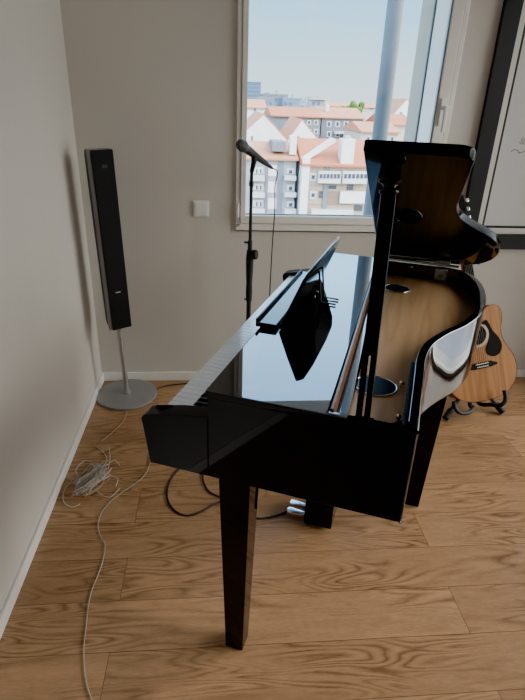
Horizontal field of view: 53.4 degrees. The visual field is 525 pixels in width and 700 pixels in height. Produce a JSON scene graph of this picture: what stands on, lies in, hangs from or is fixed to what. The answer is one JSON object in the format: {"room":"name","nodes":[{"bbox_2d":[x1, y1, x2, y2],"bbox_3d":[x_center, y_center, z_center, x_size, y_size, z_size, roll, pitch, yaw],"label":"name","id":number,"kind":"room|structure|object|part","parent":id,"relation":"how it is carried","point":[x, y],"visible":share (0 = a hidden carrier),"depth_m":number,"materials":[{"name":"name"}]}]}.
{"room":"music room","nodes":[
{"label":"music room","id":0,"kind":"room"},
{"bbox_2d":[0,0,101,611],"bbox_3d":[-0.839,0.195,0.212,0.200,2.620,6.344,0,26,-5],"label":"wall","id":1,"kind":"structure","parent":0,"point":[50,363],"depth_m":2.08,"materials":[{"name":"paint"}]},
{"bbox_2d":[0,372,103,638],"bbox_3d":[-0.766,1.397,0.673,0.012,0.058,5.724,0,26,-5],"label":"baseboard","id":2,"kind":"structure","parent":1,"relation":"attached to","point":[9,603],"depth_m":2.12,"materials":[{"name":"paint"}]},
{"bbox_2d":[0,377,524,699],"bbox_3d":[0.750,1.423,0.940,3.479,0.120,6.344,0,26,-5],"label":"floor","id":3,"kind":"structure","parent":0,"point":[430,605],"depth_m":1.91,"materials":[{"name":"brown wood"}]},
{"bbox_2d":[63,447,119,506],"bbox_3d":[-0.771,0.569,2.433,0.245,0.036,0.432,0,26,-5],"label":"wire tangle","id":4,"kind":"object","parent":3,"relation":"on","point":[94,475],"visible":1,"depth_m":2.38,"materials":[{"name":"white plastic"}]},
{"bbox_2d":[101,411,126,440],"bbox_3d":[-0.782,0.407,2.807,0.030,0.004,0.299,7,26,11],"label":"loose wire","id":5,"kind":"object","parent":3,"relation":"on","point":[126,411],"visible":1,"depth_m":2.79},
{"bbox_2d":[83,463,149,699],"bbox_3d":[-0.587,0.781,2.038,0.171,0.004,1.207,0,26,-5],"label":"loose wire","id":6,"kind":"object","parent":3,"relation":"on","point":[149,463],"visible":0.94,"depth_m":1.87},
{"bbox_2d":[84,148,156,409],"bbox_3d":[-0.781,-0.352,2.806,0.348,1.379,0.348,-15,30,-32],"label":"floor speaker","id":7,"kind":"object","parent":3,"relation":"on","point":[125,394],"visible":1,"depth_m":2.69,"materials":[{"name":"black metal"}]},
{"bbox_3d":[-0.779,-0.530,2.670,0.108,0.937,0.054,-17,33,-31],"label":"trim","id":8,"kind":"part","parent":7,"relation":"part of","materials":[{"name":"silver metal"}]},
{"bbox_2d":[156,383,186,388],"bbox_3d":[-0.460,0.208,3.247,0.465,0.007,0.043,-8,27,-21],"label":"cable","id":9,"kind":"object","parent":3,"relation":"on","point":[180,383],"visible":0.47,"depth_m":3.22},
{"bbox_2d":[202,475,219,496],"bbox_3d":[-0.230,0.590,2.465,0.134,0.008,0.338,-10,28,-24],"label":"power cable","id":10,"kind":"object","parent":3,"relation":"on","point":[210,492],"visible":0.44,"depth_m":2.37,"materials":[{"name":"black rubber"}]},
{"bbox_2d":[166,469,303,519],"bbox_3d":[-0.187,0.656,2.328,0.671,0.011,0.398,23,32,37],"label":"power cable","id":11,"kind":"object","parent":3,"relation":"on","point":[177,470],"visible":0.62,"depth_m":2.25,"materials":[{"name":"black rubber"}]},
{"bbox_2d":[244,157,257,320],"bbox_3d":[-0.073,-0.340,2.857,0.280,1.358,0.280,0,26,-5],"label":"microphone stand","id":12,"kind":"object","parent":3,"relation":"on","point":[251,255],"visible":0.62,"depth_m":2.76,"materials":[{"name":"black metal"}]},
{"bbox_2d":[236,139,272,168],"bbox_3d":[-0.037,-0.960,2.568,0.056,0.150,0.263,20,31,32],"label":"microphone","id":13,"kind":"object","parent":12,"relation":"attached to","point":[242,145],"visible":1,"depth_m":2.50,"materials":[{"name":"black plastic"}]},
{"bbox_2d":[236,139,249,152],"bbox_3d":[-0.095,-0.968,2.479,0.053,0.062,0.070,24,33,38],"label":"grille","id":14,"kind":"object","parent":13,"relation":"attached to","point":[242,145],"depth_m":2.46,"materials":[{"name":"grey metal"}]},
{"bbox_3d":[-0.031,-0.956,2.569,0.042,0.106,0.169,21,32,35],"label":"handle","id":15,"kind":"part","parent":13,"relation":"part of","materials":[{"name":"black plastic"}]},
{"bbox_2d":[269,168,277,296],"bbox_3d":[0.201,-0.308,2.884,0.390,1.300,0.063,16,29,26],"label":"microphone cable","id":16,"kind":"object","parent":13,"relation":"hanging from","point":[273,168],"visible":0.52,"depth_m":2.82,"materials":[{"name":"black rubber"}]},
{"bbox_3d":[-0.040,-0.505,2.767,0.028,0.053,0.051,9,26,15],"label":"lock knob","id":17,"kind":"part","parent":12,"relation":"part of","materials":[{"name":"black plastic"}]},
{"bbox_2d":[141,139,500,650],"bbox_3d":[0.322,0.036,1.885,0.895,1.542,1.416,10,26,15],"label":"grand piano","id":18,"kind":"object","parent":3,"relation":"on","point":[332,394],"visible":1,"depth_m":1.40,"materials":[{"name":"black paint"}]},
{"bbox_3d":[-0.073,0.634,1.564,0.090,0.713,0.090,10,26,15],"label":"leg","id":19,"kind":"part","parent":18,"relation":"part of","materials":[{"name":"black paint"}]},
{"bbox_3d":[0.220,-0.151,1.830,0.300,0.020,1.408,10,26,15],"label":"lid","id":20,"kind":"part","parent":18,"relation":"part of","materials":[{"name":"black paint"}]},
{"bbox_2d":[356,375,397,396],"bbox_3d":[0.310,0.098,1.436,0.120,0.006,0.115,0,26,-5],"label":"speaker grille","id":21,"kind":"object","parent":18,"relation":"attached to","point":[384,385],"depth_m":1.43,"materials":[{"name":"black metal"}]},
{"bbox_2d":[386,284,410,292],"bbox_3d":[0.566,-0.260,2.206,0.114,0.006,0.109,0,26,-5],"label":"speaker grille","id":22,"kind":"object","parent":18,"relation":"attached to","point":[390,288],"depth_m":2.20,"materials":[{"name":"black metal"}]},
{"bbox_3d":[0.333,0.166,1.279,0.016,0.019,0.016,10,26,15],"label":"brass knob","id":23,"kind":"part","parent":18,"relation":"part of","materials":[{"name":"gold metal"}]},
{"bbox_3d":[0.680,0.358,2.201,0.116,0.713,0.116,10,26,15],"label":"leg","id":24,"kind":"part","parent":18,"relation":"part of","materials":[{"name":"black paint"}]},
{"bbox_3d":[0.562,-0.393,1.665,0.460,0.565,1.304,10,26,15],"label":"lid","id":25,"kind":"part","parent":18,"relation":"part of","materials":[{"name":"black paint"}]},
{"bbox_3d":[0.790,-0.333,2.316,0.052,0.052,0.012,10,26,15],"label":"hinge plate","id":26,"kind":"part","parent":18,"relation":"part of","materials":[{"name":"metal"}]},
{"bbox_3d":[0.791,-0.382,2.291,0.060,0.033,0.068,10,26,15],"label":"hinge plate","id":27,"kind":"part","parent":18,"relation":"part of","materials":[{"name":"gold metal"}]},
{"bbox_2d":[442,390,507,420],"bbox_3d":[1.160,-0.002,2.956,0.423,0.748,0.501,-10,28,-24],"label":"guitar stand","id":28,"kind":"object","parent":3,"relation":"on","point":[498,406],"visible":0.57,"depth_m":2.95,"materials":[{"name":"black metal"}]},
{"bbox_3d":[1.170,0.289,2.962,0.101,0.139,0.362,20,31,32],"label":"cradle arm","id":29,"kind":"part","parent":28,"relation":"part of","materials":[{"name":"black rubber"}]},
{"bbox_2d":[447,194,516,402],"bbox_3d":[1.216,-0.267,2.918,0.445,1.108,0.458,-3,26,-10],"label":"acoustic guitar","id":30,"kind":"object","parent":28,"relation":"on","point":[493,370],"visible":0.52,"depth_m":2.93,"materials":[{"name":"brown wood"}]},
{"bbox_3d":[1.284,0.260,3.001,0.059,0.163,0.257,-11,29,-26],"label":"cradle arm","id":31,"kind":"part","parent":28,"relation":"part of","materials":[{"name":"black rubber"}]},
{"bbox_2d":[60,0,524,371],"bbox_3d":[0.563,-1.091,3.013,3.479,2.620,0.420,0,26,-5],"label":"wall","id":32,"kind":"structure","parent":0,"point":[153,83],"depth_m":2.77,"materials":[{"name":"paint"}]},
{"bbox_2d":[193,200,208,216],"bbox_3d":[-0.336,-0.770,2.847,0.086,0.086,0.013,0,26,-5],"label":"light switch","id":33,"kind":"object","parent":32,"relation":"attached to","point":[200,208],"visible":1,"depth_m":2.84,"materials":[{"name":"white plastic"}]},
{"bbox_2d":[103,369,524,380],"bbox_3d":[0.544,0.158,3.370,3.067,0.058,0.012,0,26,-5],"label":"baseboard","id":34,"kind":"structure","parent":32,"relation":"attached to","point":[108,376],"depth_m":3.26,"materials":[{"name":"paint"}]},
{"bbox_2d":[236,0,470,231],"bbox_3d":[0.416,-1.374,2.837,1.122,1.448,0.528,0,26,-5],"label":"window","id":35,"kind":"structure","parent":32,"relation":"in","point":[443,23],"depth_m":2.76,"materials":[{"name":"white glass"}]},
{"bbox_3d":[-0.118,-1.329,2.634,0.022,1.388,0.088,0,26,-5],"label":"frame","id":36,"kind":"part","parent":35,"relation":"part of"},
{"bbox_3d":[-0.090,-1.319,2.626,0.028,1.338,0.076,0,26,-5],"label":"sash","id":37,"kind":"part","parent":35,"relation":"part of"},
{"bbox_3d":[0.407,-0.705,2.979,1.122,0.038,0.088,0,26,-5],"label":"frame","id":38,"kind":"part","parent":35,"relation":"part of","materials":[{"name":"white wood"}]},
{"bbox_3d":[0.391,-0.736,2.947,0.980,0.042,0.076,0,26,-5],"label":"sash","id":39,"kind":"part","parent":35,"relation":"part of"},
{"bbox_3d":[0.925,-1.359,2.787,0.058,1.338,0.241,0,26,-5],"label":"sash","id":40,"kind":"part","parent":35,"relation":"part of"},
{"bbox_3d":[0.930,-1.234,2.708,0.028,0.130,0.010,0,26,-5],"label":"handle","id":41,"kind":"part","parent":35,"relation":"part of","materials":[{"name":"white plastic"}]},
{"bbox_3d":[0.935,-1.194,2.698,0.020,0.127,0.042,0,26,-5],"label":"handle lever","id":42,"kind":"part","parent":35,"relation":"part of","materials":[{"name":"white plastic"}]},
{"bbox_3d":[0.970,-1.365,2.792,0.026,1.388,0.233,0,26,-5],"label":"frame","id":43,"kind":"part","parent":35,"relation":"part of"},
{"bbox_2d":[465,0,524,249],"bbox_3d":[1.617,-1.298,2.755,0.920,1.556,0.028,0,26,-5],"label":"whiteboard","id":44,"kind":"object","parent":32,"relation":"attached to","point":[495,193],"visible":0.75,"depth_m":2.81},
{"label":"outside","id":45,"kind":"structure","parent":0,"visible":0},
{"bbox_3d":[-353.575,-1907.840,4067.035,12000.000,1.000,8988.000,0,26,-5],"label":"ground","id":46,"kind":"structure","parent":45,"visible":0},
{"bbox_2d":[248,82,260,98],"bbox_3d":[-9.864,-175.368,398.880,13.945,51.757,30.450,0,26,-5],"label":"tower block","id":47,"kind":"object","parent":46,"relation":"on","point":[254,88],"visible":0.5,"depth_m":376.67,"materials":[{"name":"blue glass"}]},
{"bbox_2d":[247,99,266,117],"bbox_3d":[-4.245,-62.207,175.610,8.524,40.064,21.200,0,26,-5],"label":"gabled house","id":48,"kind":"structure","parent":46,"relation":"on","point":[259,105],"depth_m":160.02,"materials":[{"name":"tile"}]},
{"bbox_2d":[254,93,273,105],"bbox_3d":[0.059,-115.016,282.957,8.360,43.258,28.450,0,26,-5],"label":"tower block","id":49,"kind":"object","parent":46,"relation":"on","point":[269,101],"visible":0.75,"depth_m":262.89,"materials":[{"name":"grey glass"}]},
{"bbox_2d":[247,111,287,141],"bbox_3d":[-1.420,-30.915,113.114,9.676,37.565,22.380,0,26,-5],"label":"gabled house","id":50,"kind":"structure","parent":46,"relation":"on","point":[259,127],"depth_m":96.50,"materials":[{"name":"paint"}]},
{"bbox_2d":[245,135,298,213],"bbox_3d":[-1.065,-17.373,87.478,10.934,35.213,14.800,0,26,-5],"label":"apartment building","id":51,"kind":"structure","parent":46,"relation":"on","point":[282,155],"depth_m":77.11,"materials":[{"name":"paint"}]},
{"bbox_2d":[260,90,287,105],"bbox_3d":[5.986,-133.431,319.139,14.059,45.735,28.450,0,26,-5],"label":"tower block","id":52,"kind":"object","parent":46,"relation":"on","point":[275,96],"visible":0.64,"depth_m":298.40,"materials":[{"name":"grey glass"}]},
{"bbox_2d":[277,94,301,106],"bbox_3d":[13.428,-115.175,284.043,9.944,43.477,28.450,0,26,-5],"label":"tower block","id":53,"kind":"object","parent":46,"relation":"on","point":[281,101],"visible":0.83,"depth_m":263.86,"materials":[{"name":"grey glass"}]},
{"bbox_2d":[264,106,322,137],"bbox_3d":[6.571,-42.992,137.931,12.073,38.519,21.200,0,26,-5],"label":"apartment building","id":54,"kind":"structure","parent":46,"relation":"on","point":[278,115],"depth_m":122.76,"materials":[{"name":"tile"}]},
{"bbox_2d":[280,116,316,141],"bbox_3d":[6.967,-32.281,117.638,6.824,36.680,18.380,0,26,-5],"label":"gabled house","id":55,"kind":"structure","parent":46,"relation":"on","point":[298,127],"depth_m":103.05,"materials":[{"name":"paint"}]},
{"bbox_2d":[292,97,306,106],"bbox_3d":[17.459,-98.026,250.345,5.627,41.793,28.450,0,26,-5],"label":"tower block","id":56,"kind":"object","parent":46,"relation":"on","point":[300,103],"visible":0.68,"depth_m":232.91,"materials":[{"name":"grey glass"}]},
{"bbox_2d":[305,97,326,107],"bbox_3d":[18.283,-71.800,195.774,5.688,41.485,13.000,0,26,-5],"label":"tower block","id":57,"kind":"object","parent":46,"relation":"on","point":[312,102],"visible":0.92,"depth_m":182.66,"materials":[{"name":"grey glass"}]},
{"bbox_2d":[294,135,366,214],"bbox_3d":[10.128,-16.949,87.053,11.149,35.540,15.680,0,26,-5],"label":"apartment building","id":58,"kind":"structure","parent":46,"relation":"on","point":[331,175],"depth_m":76.19,"materials":[{"name":"paint"}]},
{"bbox_3d":[10.393,-22.388,76.944,1.976,1.969,0.100,0,26,-5],"label":"brick panel","id":59,"kind":"part","parent":58,"relation":"part of","materials":[{"name":"beige brick"}]},
{"bbox_3d":[13.242,-22.484,76.895,3.786,1.648,0.550,0,26,-5],"label":"panel","id":60,"kind":"part","parent":58,"relation":"part of","materials":[{"name":"white paint"}]},
{"bbox_2d":[314,104,365,138],"bbox_3d":[17.928,-43.731,139.232,10.724,39.469,20.000,0,26,-5],"label":"apartment building","id":61,"kind":"structure","parent":46,"relation":"on","point":[333,120],"depth_m":125.28,"materials":[{"name":"tile"}]},
{"bbox_2d":[324,102,375,120],"bbox_3d":[33.490,-77.915,211.408,22.235,40.053,19.200,0,26,-5],"label":"house","id":62,"kind":"structure","parent":46,"relation":"on","point":[369,109],"depth_m":196.75,"materials":[{"name":"paint"}]},
{"bbox_2d":[341,100,364,112],"bbox_3d":[28.769,-63.173,179.322,8.395,40.757,7.024,0,26,-5],"label":"tree","id":63,"kind":"object","parent":46,"relation":"on","point":[353,104],"visible":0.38,"depth_m":169.11,"materials":[{"name":"green plant"}]},
{"bbox_2d":[343,121,400,140],"bbox_3d":[22.670,-32.584,119.849,8.216,36.344,17.200,0,26,-5],"label":"apartment building","id":64,"kind":"structure","parent":46,"relation":"on","point":[358,130],"depth_m":107.81,"materials":[{"name":"tile"}]},
{"bbox_2d":[365,114,406,140],"bbox_3d":[30.419,-40.826,136.038,7.523,37.788,16.200,0,26,-5],"label":"apartment building","id":65,"kind":"structure","parent":46,"relation":"on","point":[398,121],"depth_m":123.64,"materials":[{"name":"tile"}]},
{"bbox_2d":[391,99,408,116],"bbox_3d":[37.935,-50.966,153.644,9.786,41.420,14.380,0,26,-5],"label":"gabled house","id":66,"kind":"structure","parent":46,"relation":"on","point":[399,106],"depth_m":139.74,"materials":[{"name":"tile"}]},
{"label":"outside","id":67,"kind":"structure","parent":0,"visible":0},
{"bbox_3d":[0.599,0.508,4.799,7.000,0.200,1.406,0,26,-5],"label":"trim","id":68,"kind":"structure","parent":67,"visible":0},
{"bbox_2d":[363,0,404,214],"bbox_3d":[0.936,-2.308,3.758,0.120,5.800,0.120,0,26,-5],"label":"steel post","id":69,"kind":"object","parent":68,"relation":"on","point":[394,10],"visible":0.49,"depth_m":3.84,"materials":[{"name":"grey metal"}]}
]}

